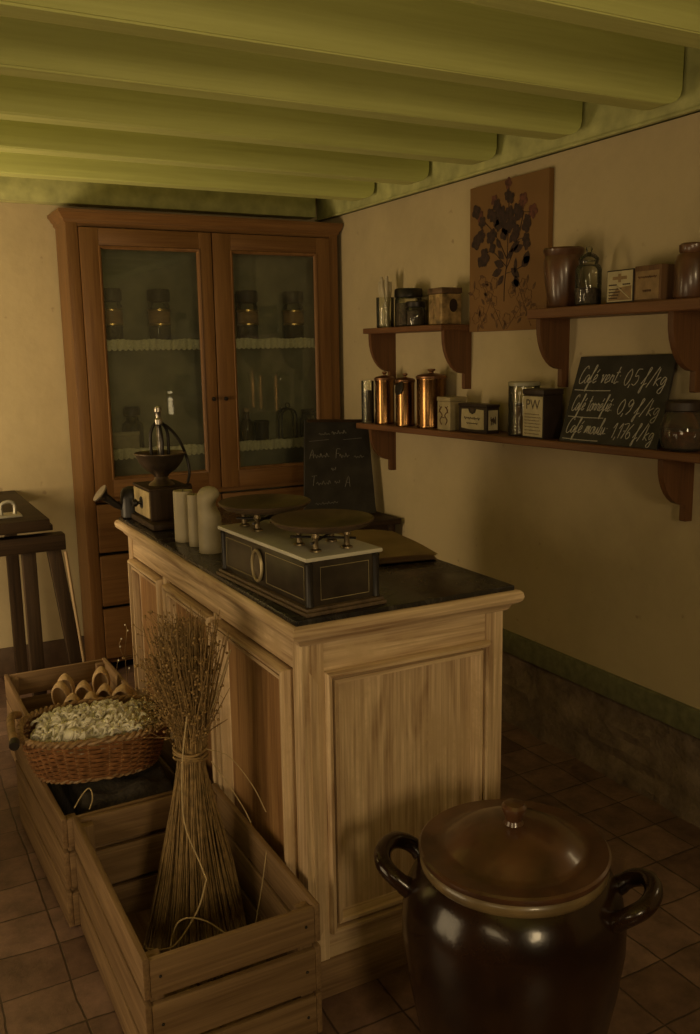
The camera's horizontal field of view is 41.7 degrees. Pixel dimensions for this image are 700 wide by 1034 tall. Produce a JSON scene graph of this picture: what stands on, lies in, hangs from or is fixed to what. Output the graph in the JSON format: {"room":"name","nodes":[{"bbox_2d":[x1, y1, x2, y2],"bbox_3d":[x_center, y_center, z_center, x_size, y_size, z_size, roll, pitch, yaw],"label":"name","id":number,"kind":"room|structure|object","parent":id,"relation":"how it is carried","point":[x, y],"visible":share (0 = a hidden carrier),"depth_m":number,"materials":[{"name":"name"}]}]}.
{"room":"old grocery shop","nodes":[
{"label":"old grocery shop","id":0,"kind":"room"},
{"bbox_2d":[0,198,316,647],"bbox_3d":[-1.474,-0.449,4.407,3.200,2.400,0.120,-6,12,-28],"label":"wall","id":1,"kind":"structure","parent":0,"point":[36,463],"depth_m":4.31,"materials":[{"name":"beige paint"}]},
{"bbox_2d":[0,636,85,676],"bbox_3d":[-1.424,0.673,4.551,2.960,0.140,0.015,-6,12,-28],"label":"baseboard","id":2,"kind":"structure","parent":1,"relation":"attached to","point":[55,653],"depth_m":4.51,"materials":[{"name":"brown paint"}]},
{"bbox_2d":[0,176,315,219],"bbox_3d":[-1.472,-1.512,4.103,2.890,0.200,0.090,-6,12,-28],"label":"ceiling beam","id":3,"kind":"structure","parent":1,"relation":"attached to","point":[12,189],"depth_m":4.35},
{"bbox_2d":[0,659,699,1033],"bbox_3d":[0.038,1.232,1.882,2.960,0.050,6.200,-6,12,-28],"label":"floor","id":4,"kind":"structure","parent":0,"point":[51,982],"depth_m":2.45,"materials":[{"name":"ceramic"}]},
{"bbox_2d":[0,490,81,695],"bbox_3d":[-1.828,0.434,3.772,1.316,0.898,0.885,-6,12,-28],"label":"stool","id":5,"kind":"object","parent":4,"relation":"on","point":[12,545],"visible":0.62,"depth_m":3.65,"materials":[{"name":"brown wood"}]},
{"bbox_2d":[0,500,21,518],"bbox_3d":[-1.362,-0.034,3.607,0.125,0.065,0.100,-6,12,-28],"label":"tool","id":6,"kind":"object","parent":5,"relation":"on","point":[15,513],"visible":1,"depth_m":3.60,"materials":[{"name":"metal"}]},
{"bbox_2d":[4,657,137,762],"bbox_3d":[-1.017,0.782,3.382,0.385,0.328,0.546,-6,12,-28],"label":"wooden crate","id":7,"kind":"object","parent":4,"relation":"on","point":[17,684],"visible":0.18,"depth_m":3.55,"materials":[{"name":"wood"}]},
{"bbox_2d":[51,681,69,705],"bbox_3d":[-1.044,0.717,3.380,0.071,0.250,0.111,1,11,11],"label":"clog","id":8,"kind":"object","parent":7,"relation":"in","point":[60,691],"visible":0.29,"depth_m":3.34,"materials":[{"name":"brown wood"}]},
{"bbox_2d":[57,673,74,692],"bbox_3d":[-1.065,0.706,3.479,0.071,0.251,0.109,-2,10,-7],"label":"clog","id":9,"kind":"object","parent":7,"relation":"in","point":[65,678],"visible":0.3,"depth_m":3.43,"materials":[{"name":"brown wood"}]},
{"bbox_2d":[64,693,79,701],"bbox_3d":[-0.993,0.746,3.304,0.071,0.251,0.109,-3,11,-12],"label":"clog","id":10,"kind":"object","parent":7,"relation":"in","point":[72,696],"visible":0.14,"depth_m":3.25,"materials":[{"name":"brown wood"}]},
{"bbox_2d":[75,680,92,699],"bbox_3d":[-0.973,0.718,3.393,0.071,0.251,0.109,-2,10,-7],"label":"clog","id":11,"kind":"object","parent":7,"relation":"in","point":[83,687],"visible":0.17,"depth_m":3.35,"materials":[{"name":"brown wood"}]},
{"bbox_2d":[83,691,97,698],"bbox_3d":[-0.930,0.742,3.309,0.072,0.251,0.109,-3,11,-12],"label":"clog","id":12,"kind":"object","parent":7,"relation":"in","point":[90,695],"visible":0.1,"depth_m":3.25,"materials":[{"name":"brown wood"}]},
{"bbox_2d":[92,666,109,693],"bbox_3d":[-0.933,0.676,3.452,0.072,0.251,0.109,-3,11,-12],"label":"clog","id":13,"kind":"object","parent":7,"relation":"in","point":[101,676],"visible":0.29,"depth_m":3.41,"materials":[{"name":"brown wood"}]},
{"bbox_2d":[96,683,112,696],"bbox_3d":[-0.891,0.722,3.352,0.071,0.251,0.109,-3,11,-12],"label":"clog","id":14,"kind":"object","parent":7,"relation":"in","point":[104,690],"visible":0.18,"depth_m":3.30,"materials":[{"name":"brown wood"}]},
{"bbox_2d":[112,684,131,702],"bbox_3d":[-0.822,0.721,3.335,0.087,0.251,0.115,-3,10,-10],"label":"clog","id":15,"kind":"object","parent":7,"relation":"in","point":[123,689],"visible":0.19,"depth_m":3.28,"materials":[{"name":"brown wood"}]},
{"bbox_2d":[64,551,85,661],"bbox_3d":[-1.083,0.508,3.695,0.078,0.760,0.013,-2,10,-5],"label":"rod","id":16,"kind":"object","parent":4,"relation":"on","point":[65,552],"visible":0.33,"depth_m":3.66,"materials":[{"name":"brown wood"}]},
{"bbox_2d":[15,729,211,926],"bbox_3d":[-0.740,0.882,2.821,0.420,0.323,0.676,-7,12,-29],"label":"wooden crate","id":17,"kind":"object","parent":4,"relation":"on","point":[50,832],"visible":0.29,"depth_m":2.56,"materials":[{"name":"wood"}]},
{"bbox_2d":[74,788,92,808],"bbox_3d":[-0.715,0.760,2.478,0.046,0.039,0.047,1,10,9],"label":"loop","id":18,"kind":"object","parent":17,"relation":"on","point":[87,788],"visible":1,"depth_m":2.48,"materials":[{"name":"fabric"}]},
{"bbox_2d":[47,760,172,814],"bbox_3d":[-0.729,0.881,2.826,0.360,0.296,0.580,-6,12,-28],"label":"sack","id":19,"kind":"object","parent":17,"relation":"on","point":[153,780],"visible":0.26,"depth_m":2.65,"materials":[{"name":"black fabric"}]},
{"bbox_2d":[6,694,167,784],"bbox_3d":[-0.768,0.649,2.729,0.466,0.173,0.339,-4,11,-19],"label":"wicker basket","id":20,"kind":"object","parent":19,"relation":"on","point":[132,756],"visible":0.7,"depth_m":2.61,"materials":[{"name":"brown wicker"}]},
{"bbox_2d":[30,698,157,754],"bbox_3d":[-0.759,0.612,2.728,0.373,0.087,0.308,-6,12,-28],"label":"raw wool","id":21,"kind":"object","parent":20,"relation":"in","point":[100,719],"visible":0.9,"depth_m":2.68,"materials":[{"name":"beige fabric"}]},
{"bbox_2d":[129,694,163,727],"bbox_3d":[-0.608,0.585,2.767,0.107,0.030,0.237,-4,11,-15],"label":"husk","id":22,"kind":"object","parent":20,"relation":"on","point":[153,716],"visible":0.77,"depth_m":2.73,"materials":[{"name":"plant"}]},
{"bbox_2d":[117,624,129,682],"bbox_3d":[-0.968,0.655,3.793,0.128,0.427,0.020,-6,12,-28],"label":"sprig","id":23,"kind":"object","parent":4,"relation":"on","point":[124,624],"visible":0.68,"depth_m":3.79,"materials":[{"name":"plant"}]},
{"bbox_2d":[47,208,342,662],"bbox_3d":[-0.695,-0.373,4.611,1.397,2.154,0.264,-6,12,-28],"label":"tall cabinet","id":24,"kind":"object","parent":4,"relation":"on","point":[203,394],"visible":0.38,"depth_m":4.47,"materials":[{"name":"brown wood"}]},
{"bbox_2d":[104,288,123,339],"bbox_3d":[-1.123,-0.949,4.315,0.111,0.251,0.111,-6,12,-28],"label":"glass jar","id":25,"kind":"object","parent":24,"relation":"on","point":[114,324],"visible":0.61,"depth_m":4.28,"materials":[{"name":"clear glass"}]},
{"bbox_2d":[112,431,139,449],"bbox_3d":[-1.084,-0.360,4.376,0.166,0.089,0.024,-6,12,-28],"label":"box","id":26,"kind":"object","parent":24,"relation":"on","point":[130,439],"visible":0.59,"depth_m":4.37,"materials":[{"name":"beige cardboard"}]},
{"bbox_2d":[122,406,144,447],"bbox_3d":[-1.054,-0.434,4.454,0.102,0.205,0.102,-6,12,-28],"label":"bottle","id":27,"kind":"object","parent":24,"relation":"on","point":[132,423],"visible":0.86,"depth_m":4.42,"materials":[{"name":"clear glass"}]},
{"bbox_2d":[147,289,171,339],"bbox_3d":[-0.918,-0.971,4.423,0.111,0.251,0.111,-6,12,-28],"label":"glass jar","id":28,"kind":"object","parent":24,"relation":"on","point":[159,320],"visible":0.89,"depth_m":4.39,"materials":[{"name":"clear glass"}]},
{"bbox_2d":[92,437,303,459],"bbox_3d":[-0.670,-0.346,4.581,1.287,0.056,0.032,-6,12,-28],"label":"edging","id":29,"kind":"object","parent":24,"relation":"attached to","point":[124,453],"visible":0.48,"depth_m":4.64,"materials":[{"name":"fabric"}]},
{"bbox_2d":[107,337,314,350],"bbox_3d":[-0.678,-0.847,4.490,1.287,0.056,0.032,-6,12,-28],"label":"edging","id":30,"kind":"object","parent":24,"relation":"attached to","point":[122,344],"visible":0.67,"depth_m":4.43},
{"bbox_2d":[236,290,258,338],"bbox_3d":[-0.516,-1.016,4.633,0.111,0.251,0.111,-6,12,-28],"label":"glass jar","id":31,"kind":"object","parent":24,"relation":"on","point":[247,319],"visible":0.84,"depth_m":4.60,"materials":[{"name":"clear glass"}]},
{"bbox_2d":[241,408,253,440],"bbox_3d":[-0.526,-0.471,4.699,0.066,0.173,0.066,-6,12,-28],"label":"bottle","id":32,"kind":"object","parent":24,"relation":"on","point":[247,427],"visible":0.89,"depth_m":4.68,"materials":[{"name":"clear glass"}]},
{"bbox_2d":[254,420,268,439],"bbox_3d":[-0.457,-0.448,4.753,0.078,0.107,0.077,-6,12,-28],"label":"tin","id":33,"kind":"object","parent":24,"relation":"on","point":[261,426],"visible":0.87,"depth_m":4.72,"materials":[{"name":"paint"}]},
{"bbox_2d":[278,403,297,438],"bbox_3d":[-0.326,-0.502,4.803,0.094,0.191,0.052,-6,12,-28],"label":"lantern","id":34,"kind":"object","parent":24,"relation":"on","point":[285,408],"visible":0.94,"depth_m":4.80,"materials":[{"name":"metal"}]},
{"bbox_2d":[282,291,303,338],"bbox_3d":[-0.292,-1.041,4.751,0.111,0.251,0.111,-6,12,-28],"label":"glass jar","id":35,"kind":"object","parent":24,"relation":"on","point":[293,320],"visible":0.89,"depth_m":4.71,"materials":[{"name":"clear"}]},
{"bbox_2d":[300,409,316,436],"bbox_3d":[-0.220,-0.499,4.884,0.092,0.153,0.092,-6,12,-28],"label":"jar","id":36,"kind":"object","parent":24,"relation":"on","point":[306,413],"visible":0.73,"depth_m":4.85,"materials":[{"name":"clear glass"}]},
{"bbox_2d":[73,783,322,1033],"bbox_3d":[-0.394,0.980,2.241,0.396,0.328,0.671,-6,12,-28],"label":"wooden crate","id":37,"kind":"object","parent":4,"relation":"on","point":[150,992],"visible":0.83,"depth_m":2.03,"materials":[{"name":"wood"}]},
{"bbox_2d":[122,604,266,986],"bbox_3d":[-0.360,0.679,2.196,0.321,0.906,0.439,-4,11,-16],"label":"bundle","id":38,"kind":"object","parent":37,"relation":"on","point":[198,888],"visible":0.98,"depth_m":2.24,"materials":[{"name":"plant"}]},
{"bbox_2d":[114,507,524,998],"bbox_3d":[-0.203,0.550,2.857,0.624,0.950,1.538,-6,12,-28],"label":"counter","id":39,"kind":"object","parent":4,"relation":"on","point":[350,729],"depth_m":2.22,"materials":[{"name":"brown wood"}]},
{"bbox_2d":[93,485,135,517],"bbox_3d":[-0.808,-0.058,3.252,0.197,0.122,0.073,-6,12,-28],"label":"can","id":40,"kind":"object","parent":39,"relation":"on","point":[127,493],"visible":0.65,"depth_m":3.23,"materials":[{"name":"black metal"}]},
{"bbox_2d":[131,406,191,530],"bbox_3d":[-0.637,-0.177,3.122,0.209,0.398,0.276,-6,12,-28],"label":"mill","id":41,"kind":"object","parent":39,"relation":"on","point":[152,501],"visible":0.94,"depth_m":3.10,"materials":[{"name":"brown wood"}]},
{"bbox_2d":[173,488,192,542],"bbox_3d":[-0.513,-0.007,2.830,0.060,0.165,0.060,-6,12,-28],"label":"candle","id":42,"kind":"object","parent":39,"relation":"on","point":[179,495],"visible":0.86,"depth_m":2.81,"materials":[{"name":"wax"}]},
{"bbox_2d":[187,492,198,546],"bbox_3d":[-0.466,0.006,2.754,0.040,0.164,0.040,-6,12,-28],"label":"candle","id":43,"kind":"object","parent":39,"relation":"on","point":[191,498],"visible":0.72,"depth_m":2.74,"materials":[{"name":"wax"}]},
{"bbox_2d":[197,486,221,553],"bbox_3d":[-0.407,0.006,2.665,0.068,0.195,0.068,-6,12,-28],"label":"candle","id":44,"kind":"object","parent":39,"relation":"on","point":[209,516],"visible":0.95,"depth_m":2.64,"materials":[{"name":"wax"}]},
{"bbox_2d":[216,494,386,617],"bbox_3d":[-0.139,0.077,2.241,0.238,0.198,0.534,-7,12,-31],"label":"scale","id":45,"kind":"object","parent":39,"relation":"on","point":[297,561],"visible":1,"depth_m":2.12,"materials":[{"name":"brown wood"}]},
{"bbox_2d":[336,529,436,565],"bbox_3d":[0.067,0.084,2.643,0.257,0.033,0.347,-4,11,-19],"label":"cutting board","id":46,"kind":"object","parent":39,"relation":"on","point":[397,548],"visible":0.48,"depth_m":2.60,"materials":[{"name":"brown wood"}]},
{"bbox_2d":[357,511,400,531],"bbox_3d":[-0.054,0.354,4.535,0.462,0.730,0.440,-6,12,-28],"label":"side table","id":47,"kind":"object","parent":4,"relation":"on","point":[381,521],"visible":0.04,"depth_m":4.37,"materials":[{"name":"brown wood"}]},
{"bbox_2d":[304,419,375,512],"bbox_3d":[-0.104,-0.251,4.499,0.390,0.472,0.247,-6,12,-28],"label":"blackboard","id":48,"kind":"object","parent":47,"relation":"on","point":[338,473],"visible":0.99,"depth_m":4.43,"materials":[{"name":"black stone"}]},
{"bbox_2d":[374,798,662,1033],"bbox_3d":[0.328,0.878,1.868,0.458,0.642,0.470,-6,12,-28],"label":"stoneware crock","id":49,"kind":"object","parent":4,"relation":"on","point":[516,920],"visible":1,"depth_m":1.70,"materials":[{"name":"brown ceramic"}]},
{"bbox_2d":[322,112,699,827],"bbox_3d":[1.365,-0.123,2.369,0.143,2.400,6.200,-6,12,-28],"label":"wall","id":50,"kind":"structure","parent":0,"point":[606,568],"depth_m":3.36,"materials":[{"name":"beige paint"}]},
{"bbox_2d":[363,324,471,388],"bbox_3d":[0.284,-0.702,4.031,0.160,0.263,0.647,-6,12,-28],"label":"wall shelf","id":51,"kind":"object","parent":50,"relation":"attached to","point":[456,339],"visible":0.9,"depth_m":3.80,"materials":[{"name":"brown wood"}]},
{"bbox_2d":[376,276,393,327],"bbox_3d":[0.161,-0.981,4.196,0.082,0.229,0.082,-6,12,-28],"label":"jar","id":52,"kind":"object","parent":51,"relation":"on","point":[384,286],"visible":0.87,"depth_m":4.18,"materials":[{"name":"clear glass"}]},
{"bbox_2d":[380,277,385,326],"bbox_3d":[0.151,-0.982,4.196,0.027,0.226,0.056,-6,12,-28],"label":"taper candle","id":53,"kind":"object","parent":52,"relation":"on","point":[382,282],"depth_m":4.18,"materials":[{"name":"beige wax"}]},
{"bbox_2d":[378,282,389,326],"bbox_3d":[0.155,-0.969,4.191,0.057,0.203,0.021,3,11,21],"label":"taper candle","id":54,"kind":"object","parent":52,"relation":"on","point":[383,287],"depth_m":4.18,"materials":[{"name":"beige wax"}]},
{"bbox_2d":[380,279,390,326],"bbox_3d":[0.163,-0.975,4.188,0.057,0.214,0.022,-6,12,-28],"label":"taper candle","id":55,"kind":"object","parent":52,"relation":"on","point":[385,286],"depth_m":4.18,"materials":[{"name":"beige wax"}]},
{"bbox_2d":[384,276,389,314],"bbox_3d":[0.170,-0.982,4.191,0.020,0.226,0.057,1,10,8],"label":"taper candle","id":56,"kind":"object","parent":52,"relation":"on","point":[386,283],"depth_m":4.17,"materials":[{"name":"beige wax"}]},
{"bbox_2d":[389,282,391,306],"bbox_3d":[0.170,-0.971,4.202,0.021,0.203,0.057,-10,14,-42],"label":"taper candle","id":57,"kind":"object","parent":52,"relation":"on","point":[390,283],"depth_m":4.17,"materials":[{"name":"beige wax"}]},
{"bbox_2d":[394,288,421,326],"bbox_3d":[0.257,-0.920,4.040,0.124,0.163,0.124,-6,12,-28],"label":"lidded jar","id":58,"kind":"object","parent":51,"relation":"on","point":[400,293],"visible":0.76,"depth_m":4.00,"materials":[{"name":"clear glass"}]},
{"bbox_2d":[405,301,425,325],"bbox_3d":[0.280,-0.868,3.920,0.086,0.102,0.086,-6,12,-28],"label":"lidded jar","id":59,"kind":"object","parent":51,"relation":"on","point":[414,317],"visible":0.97,"depth_m":3.89,"materials":[{"name":"clear glass"}]},
{"bbox_2d":[428,287,461,324],"bbox_3d":[0.389,-0.864,3.766,0.102,0.146,0.106,-6,12,-28],"label":"tin","id":60,"kind":"object","parent":51,"relation":"on","point":[444,302],"visible":0.96,"depth_m":3.73,"materials":[{"name":"paint"}]},
{"bbox_2d":[315,46,699,221],"bbox_3d":[1.290,-1.195,2.142,0.034,0.207,6.200,-6,12,-28],"label":"trim","id":61,"kind":"structure","parent":50,"relation":"attached to","point":[599,122],"depth_m":3.25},
{"bbox_2d":[468,167,553,331],"bbox_3d":[0.602,-0.998,3.504,0.026,0.567,0.486,-6,12,-28],"label":"botanical poster","id":62,"kind":"object","parent":50,"relation":"attached to","point":[511,219],"visible":0.98,"depth_m":3.48,"materials":[{"name":"brown paper"}]},
{"bbox_2d":[477,211,482,222],"bbox_3d":[0.510,-1.184,3.613,0.001,0.050,0.049,-6,12,-28],"label":"art","id":63,"kind":"object","parent":62,"relation":"attached to","point":[481,212],"depth_m":3.61},
{"bbox_2d":[491,195,496,205],"bbox_3d":[0.554,-1.213,3.522,0.001,0.043,0.041,-6,12,-28],"label":"art","id":64,"kind":"object","parent":62,"relation":"attached to","point":[493,197],"depth_m":3.53},
{"bbox_2d":[472,184,530,300],"bbox_3d":[0.575,-1.045,3.520,0.003,0.428,0.370,-6,12,-28],"label":"art","id":65,"kind":"object","parent":62,"relation":"attached to","point":[501,213],"depth_m":3.51},
{"bbox_2d":[468,275,536,330],"bbox_3d":[0.583,-0.831,3.552,0.002,0.222,0.435,-6,12,-28],"label":"art","id":66,"kind":"object","parent":62,"relation":"attached to","point":[497,302],"depth_m":3.55},
{"bbox_2d":[505,177,511,188],"bbox_3d":[0.594,-1.252,3.441,0.001,0.044,0.045,-6,12,-28],"label":"art","id":67,"kind":"object","parent":62,"relation":"attached to","point":[508,181],"depth_m":3.44},
{"bbox_2d":[518,192,527,207],"bbox_3d":[0.636,-1.165,3.377,0.001,0.055,0.054,-6,12,-28],"label":"art","id":68,"kind":"object","parent":62,"relation":"attached to","point":[523,199],"depth_m":3.38},
{"bbox_2d":[528,203,537,218],"bbox_3d":[0.664,-1.111,3.334,0.001,0.054,0.054,-6,12,-28],"label":"art","id":69,"kind":"object","parent":62,"relation":"attached to","point":[532,208],"depth_m":3.33},
{"bbox_2d":[356,422,699,521],"bbox_3d":[0.611,-0.202,3.508,0.165,0.265,2.155,-6,12,-28],"label":"wall shelf","id":70,"kind":"object","parent":50,"relation":"attached to","point":[675,469],"visible":0.92,"depth_m":2.99,"materials":[{"name":"brown wood"}]},
{"bbox_2d":[361,381,373,422],"bbox_3d":[0.084,-0.545,4.341,0.060,0.197,0.060,-6,12,-28],"label":"glass","id":71,"kind":"object","parent":70,"relation":"on","point":[367,396],"visible":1,"depth_m":4.32,"materials":[{"name":"white"}]},
{"bbox_2d":[374,371,394,423],"bbox_3d":[0.160,-0.554,4.255,0.096,0.240,0.096,-6,12,-28],"label":"copper canister","id":72,"kind":"object","parent":70,"relation":"on","point":[384,384],"visible":1,"depth_m":4.22,"materials":[{"name":"metal"}]},
{"bbox_2d":[395,373,414,425],"bbox_3d":[0.242,-0.521,4.068,0.096,0.232,0.093,-6,12,-28],"label":"copper canister","id":73,"kind":"object","parent":70,"relation":"on","point":[404,386],"visible":1,"depth_m":4.04,"materials":[{"name":"metal"}]},
{"bbox_2d":[416,368,446,427],"bbox_3d":[0.349,-0.511,3.936,0.133,0.250,0.133,-6,12,-28],"label":"copper canister","id":74,"kind":"object","parent":70,"relation":"on","point":[431,385],"visible":0.91,"depth_m":3.89,"materials":[{"name":"metal"}]},
{"bbox_2d":[437,396,466,430],"bbox_3d":[0.418,-0.428,3.778,0.085,0.135,0.098,-6,12,-28],"label":"tin","id":75,"kind":"object","parent":70,"relation":"on","point":[448,408],"visible":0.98,"depth_m":3.74,"materials":[{"name":"paint"}]},
{"bbox_2d":[458,402,499,433],"bbox_3d":[0.505,-0.389,3.605,0.065,0.112,0.191,-6,12,-28],"label":"tin","id":76,"kind":"object","parent":70,"relation":"on","point":[483,418],"visible":1,"depth_m":3.55,"materials":[{"name":"paint"}]},
{"bbox_2d":[464,408,495,424],"bbox_3d":[0.496,-0.391,3.571,0.033,0.065,0.155,-11,14,-44],"label":"print","id":77,"kind":"object","parent":76,"relation":"attached to","point":[472,416],"depth_m":3.55},
{"bbox_2d":[508,381,540,435],"bbox_3d":[0.646,-0.404,3.408,0.120,0.199,0.120,-6,12,-28],"label":"glass canister","id":78,"kind":"object","parent":70,"relation":"on","point":[515,411],"visible":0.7,"depth_m":3.37,"materials":[{"name":"white"}]},
{"bbox_2d":[523,388,563,438],"bbox_3d":[0.688,-0.371,3.283,0.093,0.174,0.116,-6,12,-28],"label":"tin","id":79,"kind":"object","parent":70,"relation":"on","point":[542,407],"visible":1,"depth_m":3.24,"materials":[{"name":"paint"}]},
{"bbox_2d":[524,413,540,434],"bbox_3d":[0.649,-0.331,3.268,0.002,0.074,0.089,-6,12,-28],"label":"print","id":80,"kind":"object","parent":79,"relation":"attached to","point":[532,421],"depth_m":3.27},
{"bbox_2d":[559,354,676,449],"bbox_3d":[0.870,-0.381,2.991,0.130,0.294,0.477,-6,12,-28],"label":"price board","id":81,"kind":"object","parent":70,"relation":"on","point":[615,400],"visible":1,"depth_m":2.97,"materials":[{"name":"black stone"}]},
{"bbox_2d":[659,399,699,451],"bbox_3d":[0.988,-0.272,2.719,0.134,0.150,0.134,-6,12,-28],"label":"jar","id":82,"kind":"object","parent":70,"relation":"on","point":[680,425],"visible":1,"depth_m":2.67,"materials":[{"name":"clear glass"}]},
{"bbox_2d":[502,628,699,738],"bbox_3d":[1.335,0.728,2.499,0.024,0.090,6.200,-6,12,-28],"label":"baseboard","id":83,"kind":"structure","parent":50,"relation":"attached to","point":[679,715],"depth_m":3.25,"materials":[{"name":"green paint"}]},
{"bbox_2d":[527,297,699,392],"bbox_3d":[0.902,-0.532,2.882,0.165,0.273,0.892,-6,12,-28],"label":"wall shelf","id":84,"kind":"object","parent":50,"relation":"attached to","point":[552,324],"visible":1,"depth_m":2.81,"materials":[{"name":"brown wood"}]},
{"bbox_2d":[543,246,584,307],"bbox_3d":[0.729,-0.817,3.140,0.140,0.198,0.140,-6,12,-28],"label":"jar","id":85,"kind":"object","parent":84,"relation":"on","point":[561,262],"visible":0.82,"depth_m":3.09,"materials":[{"name":"brown ceramic"}]},
{"bbox_2d":[574,246,601,305],"bbox_3d":[0.781,-0.789,3.009,0.086,0.188,0.086,-6,12,-28],"label":"apothecary jar","id":86,"kind":"object","parent":84,"relation":"on","point":[585,295],"visible":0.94,"depth_m":3.01,"materials":[{"name":"clear glass"}]},
{"bbox_2d":[606,268,634,303],"bbox_3d":[0.862,-0.717,2.855,0.069,0.100,0.115,-6,12,-28],"label":"carton","id":87,"kind":"object","parent":84,"relation":"on","point":[620,283],"visible":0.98,"depth_m":2.83,"materials":[{"name":"cardboard"}]},
{"bbox_2d":[608,283,629,298],"bbox_3d":[0.833,-0.699,2.843,0.003,0.046,0.091,-6,12,-28],"label":"print","id":88,"kind":"object","parent":87,"relation":"attached to","point":[615,290],"depth_m":2.84},
{"bbox_2d":[608,274,630,300],"bbox_3d":[0.834,-0.712,2.839,0.001,0.080,0.098,-6,12,-28],"label":"picture","id":89,"kind":"object","parent":87,"relation":"attached to","point":[619,285],"depth_m":2.84},
{"bbox_2d":[634,264,674,301],"bbox_3d":[0.920,-0.702,2.758,0.078,0.104,0.106,-6,12,-28],"label":"carton","id":90,"kind":"object","parent":84,"relation":"on","point":[656,281],"visible":0.96,"depth_m":2.72,"materials":[{"name":"brown cardboard"}]},
{"bbox_2d":[638,275,656,291],"bbox_3d":[0.887,-0.696,2.742,0.004,0.049,0.073,-6,12,-28],"label":"print","id":91,"kind":"object","parent":90,"relation":"attached to","point":[646,283],"depth_m":2.74},
{"bbox_2d":[673,242,699,298],"bbox_3d":[0.986,-0.708,2.642,0.100,0.155,0.100,-6,12,-28],"label":"jar","id":92,"kind":"object","parent":84,"relation":"on","point":[687,263],"visible":0.88,"depth_m":2.61,"materials":[{"name":"brown ceramic"}]},
{"bbox_3d":[-0.001,-1.168,1.446,2.960,0.030,6.198,-6,12,-28],"label":"ceiling","id":93,"kind":"structure","parent":0,"visible":0},
{"bbox_2d":[0,152,374,200],"bbox_3d":[-1.194,-1.436,3.625,2.924,0.186,0.086,-6,12,-28],"label":"ceiling beam","id":94,"kind":"structure","parent":93,"relation":"attached to","point":[20,165],"depth_m":3.84,"materials":[{"name":"green paint"}]},
{"bbox_2d":[0,119,428,184],"bbox_3d":[-0.975,-1.366,3.222,2.924,0.186,0.086,-6,12,-28],"label":"ceiling beam","id":95,"kind":"structure","parent":93,"relation":"attached to","point":[23,137],"depth_m":3.41,"materials":[{"name":"green paint"}]},
{"bbox_2d":[0,75,496,164],"bbox_3d":[-0.755,-1.296,2.817,2.924,0.186,0.086,-6,12,-28],"label":"ceiling beam","id":96,"kind":"structure","parent":93,"relation":"attached to","point":[21,98],"depth_m":2.97,"materials":[{"name":"green paint"}]},
{"bbox_2d":[0,16,582,139],"bbox_3d":[-0.535,-1.226,2.413,2.924,0.186,0.086,-6,12,-28],"label":"ceiling beam","id":97,"kind":"structure","parent":93,"relation":"attached to","point":[28,48],"depth_m":2.54,"materials":[{"name":"green paint"}]},
{"bbox_2d":[0,0,684,109],"bbox_3d":[-0.335,-1.162,2.044,2.924,0.186,0.086,-6,12,-28],"label":"ceiling beam","id":98,"kind":"structure","parent":93,"relation":"attached to","point":[443,40],"depth_m":2.27,"materials":[{"name":"green paint"}]},
{"bbox_2d":[455,0,699,48],"bbox_3d":[-0.108,-1.090,1.627,2.924,0.186,0.086,-6,12,-28],"label":"ceiling beam","id":99,"kind":"structure","parent":93,"relation":"attached to","point":[677,22],"depth_m":1.99,"materials":[{"name":"green paint"}]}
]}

